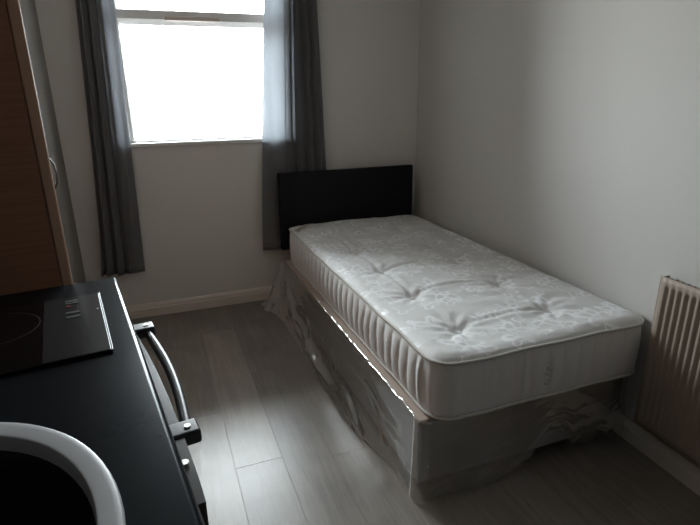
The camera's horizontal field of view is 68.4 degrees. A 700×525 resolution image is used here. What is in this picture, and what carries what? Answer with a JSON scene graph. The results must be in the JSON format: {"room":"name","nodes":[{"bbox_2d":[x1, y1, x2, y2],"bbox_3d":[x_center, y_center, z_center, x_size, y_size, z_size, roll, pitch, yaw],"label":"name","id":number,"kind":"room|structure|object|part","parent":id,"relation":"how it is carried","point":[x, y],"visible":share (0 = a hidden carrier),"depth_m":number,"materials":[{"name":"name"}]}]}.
{"room":"studio apartment","nodes":[
{"label":"studio apartment","id":0,"kind":"room"},
{"bbox_2d":[19,0,85,283],"bbox_3d":[-1.194,-0.165,0.900,0.670,2.450,4.000,-7,19,-20],"label":"wall","id":1,"kind":"structure","parent":0,"point":[28,8],"depth_m":2.62,"materials":[{"name":"paint"}]},
{"bbox_2d":[34,0,419,305],"bbox_3d":[-0.837,-0.908,3.136,3.015,2.450,0.150,-7,19,-20],"label":"wall","id":2,"kind":"structure","parent":0,"point":[200,206],"depth_m":3.24,"materials":[{"name":"paint"}]},
{"bbox_2d":[114,0,263,147],"bbox_3d":[-0.861,-1.308,2.975,0.980,1.210,0.148,-7,19,-20],"label":"window","id":3,"kind":"structure","parent":2,"relation":"in","point":[124,16],"depth_m":2.98,"materials":[{"name":"white plastic"}]},
{"bbox_3d":[-0.877,-1.644,2.898,0.930,0.452,0.060,-7,19,-20],"label":"sash","id":4,"kind":"part","parent":3,"relation":"part of","materials":[{"name":"white plastic"}]},
{"bbox_2d":[164,16,218,22],"bbox_3d":[-0.898,-1.385,2.932,0.300,0.022,0.026,-7,19,-20],"label":"vent","id":5,"kind":"object","parent":3,"relation":"attached to","point":[167,19],"depth_m":2.93,"materials":[{"name":"plastic"}]},
{"bbox_3d":[-0.847,-0.738,3.144,0.980,0.022,0.108,-7,19,-20],"label":"sill","id":6,"kind":"part","parent":3,"relation":"part of","materials":[{"name":"white plastic"}]},
{"bbox_2d":[127,284,282,318],"bbox_3d":[-0.551,0.207,3.519,2.195,0.086,0.018,-7,19,-20],"label":"baseboard","id":7,"kind":"structure","parent":2,"relation":"attached to","point":[256,294],"depth_m":3.36,"materials":[{"name":"paint"}]},
{"bbox_3d":[-0.854,-1.910,2.677,1.710,0.060,0.074,-7,19,-20],"label":"pole","id":8,"kind":"object","parent":2,"relation":"attached to","visible":0},
{"bbox_2d":[75,0,144,276],"bbox_3d":[-1.351,-0.876,2.796,0.291,1.994,0.068,-7,19,-20],"label":"curtain","id":9,"kind":"object","parent":8,"relation":"hanging from","point":[121,247],"visible":1,"depth_m":2.86,"materials":[{"name":"grey fabric"}]},
{"bbox_2d":[262,0,325,250],"bbox_3d":[-0.363,-1.027,3.144,0.465,1.949,0.066,-7,19,-20],"label":"curtain","id":10,"kind":"object","parent":8,"relation":"hanging from","point":[293,140],"visible":0.71,"depth_m":3.15,"materials":[{"name":"grey fabric"}]},
{"bbox_2d":[131,299,699,524],"bbox_3d":[-0.110,0.882,1.675,3.560,0.050,4.300,-7,19,-20],"label":"floor","id":11,"kind":"structure","parent":0,"point":[274,448],"depth_m":1.94,"materials":[{"name":"grey laminate"}]},
{"bbox_2d":[0,0,72,295],"bbox_3d":[-1.051,-0.065,1.388,0.525,1.950,0.560,-11,21,-29],"label":"tall cabinet","id":12,"kind":"object","parent":11,"relation":"on","point":[33,250],"visible":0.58,"depth_m":1.20,"materials":[{"name":"brown wood"}]},
{"bbox_3d":[-0.923,-0.276,1.599,0.026,0.102,0.006,-11,21,-29],"label":"handle","id":13,"kind":"part","parent":12,"relation":"part of","materials":[{"name":"silver metal"}]},
{"bbox_2d":[133,321,208,524],"bbox_3d":[-0.562,0.665,0.901,0.620,0.858,0.599,-10,21,-27],"label":"oven","id":14,"kind":"object","parent":11,"relation":"on","point":[186,432],"visible":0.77,"depth_m":0.83,"materials":[{"name":"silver metal"}]},
{"bbox_3d":[-0.342,0.209,0.963,0.030,0.019,0.410,-10,21,-27],"label":"handle","id":15,"kind":"part","parent":14,"relation":"part of","materials":[{"name":"metal"}]},
{"bbox_2d":[277,164,412,249],"bbox_3d":[-0.009,-0.199,3.484,0.934,0.866,0.044,-7,19,-20],"label":"headboard","id":16,"kind":"object","parent":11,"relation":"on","point":[318,196],"visible":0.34,"depth_m":3.36,"materials":[{"name":"black fabric"}]},
{"bbox_2d":[284,260,617,482],"bbox_3d":[0.319,0.346,2.708,0.901,0.311,1.859,-7,19,-20],"label":"base","id":17,"kind":"object","parent":11,"relation":"on","point":[423,436],"visible":0.12,"depth_m":1.92,"materials":[{"name":"grey fabric"}]},
{"bbox_2d":[261,257,628,501],"bbox_3d":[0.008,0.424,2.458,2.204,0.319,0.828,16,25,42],"label":"plastic wrap","id":18,"kind":"object","parent":17,"relation":"on","point":[343,371],"visible":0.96,"depth_m":1.93,"materials":[{"name":"clear plastic"}]},
{"bbox_2d":[289,215,643,420],"bbox_3d":[0.352,0.087,2.615,0.916,0.237,1.912,-7,19,-20],"label":"mattress","id":19,"kind":"object","parent":17,"relation":"on","point":[465,328],"visible":1,"depth_m":1.96,"materials":[{"name":"fabric"}]},
{"bbox_3d":[-0.259,0.848,0.334,0.595,0.860,0.732,-10,21,-27],"label":"base cabinet","id":20,"kind":"object","parent":11,"relation":"on","visible":0},
{"bbox_2d":[0,277,204,524],"bbox_3d":[-0.495,0.302,0.556,0.600,0.038,1.500,-10,21,-27],"label":"countertop","id":21,"kind":"structure","parent":20,"relation":"on","point":[110,402],"depth_m":0.75,"materials":[{"name":"black laminate"}]},
{"bbox_2d":[0,292,113,375],"bbox_3d":[-0.726,0.155,0.937,0.516,0.007,0.318,-10,21,-27],"label":"cooktop","id":22,"kind":"object","parent":21,"relation":"in","point":[37,335],"visible":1,"depth_m":0.98,"materials":[{"name":"black glass"}]},
{"bbox_3d":[-0.551,0.121,1.028,0.106,0.001,0.314,-10,21,-27],"label":"control panel","id":23,"kind":"part","parent":22,"relation":"part of","materials":[{"name":"black glass"}]},
{"bbox_2d":[0,422,125,524],"bbox_3d":[-0.444,0.388,0.488,0.451,0.178,0.561,-10,21,-27],"label":"sink","id":24,"kind":"object","parent":21,"relation":"in","point":[48,476],"visible":1,"depth_m":0.68,"materials":[{"name":"white ceramic"}]},
{"bbox_3d":[-0.444,0.396,0.490,0.400,0.160,0.497,-10,21,-27],"label":"bowl","id":25,"kind":"part","parent":24,"relation":"part of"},
{"bbox_2d":[414,0,699,466],"bbox_3d":[1.165,-0.473,1.745,0.150,2.450,4.009,-7,19,-17],"label":"wall","id":26,"kind":"structure","parent":0,"point":[560,139],"depth_m":2.18,"materials":[{"name":"paint"}]},
{"bbox_2d":[610,416,699,495],"bbox_3d":[1.104,0.662,2.079,0.018,0.086,3.983,-7,19,-17],"label":"baseboard","id":27,"kind":"structure","parent":26,"relation":"attached to","point":[679,467],"depth_m":1.91,"materials":[{"name":"paint"}]},
{"bbox_2d":[634,275,699,467],"bbox_3d":[1.254,0.520,1.492,0.052,0.722,0.920,-7,19,-17],"label":"radiator","id":28,"kind":"object","parent":26,"relation":"attached to","point":[668,402],"visible":1,"depth_m":1.78,"materials":[{"name":"metal"}]},
{"bbox_3d":[1.102,0.322,1.882,0.040,0.580,0.004,-7,19,-17],"label":"panel","id":29,"kind":"part","parent":28,"relation":"part of","materials":[{"name":"metal"}]}
]}

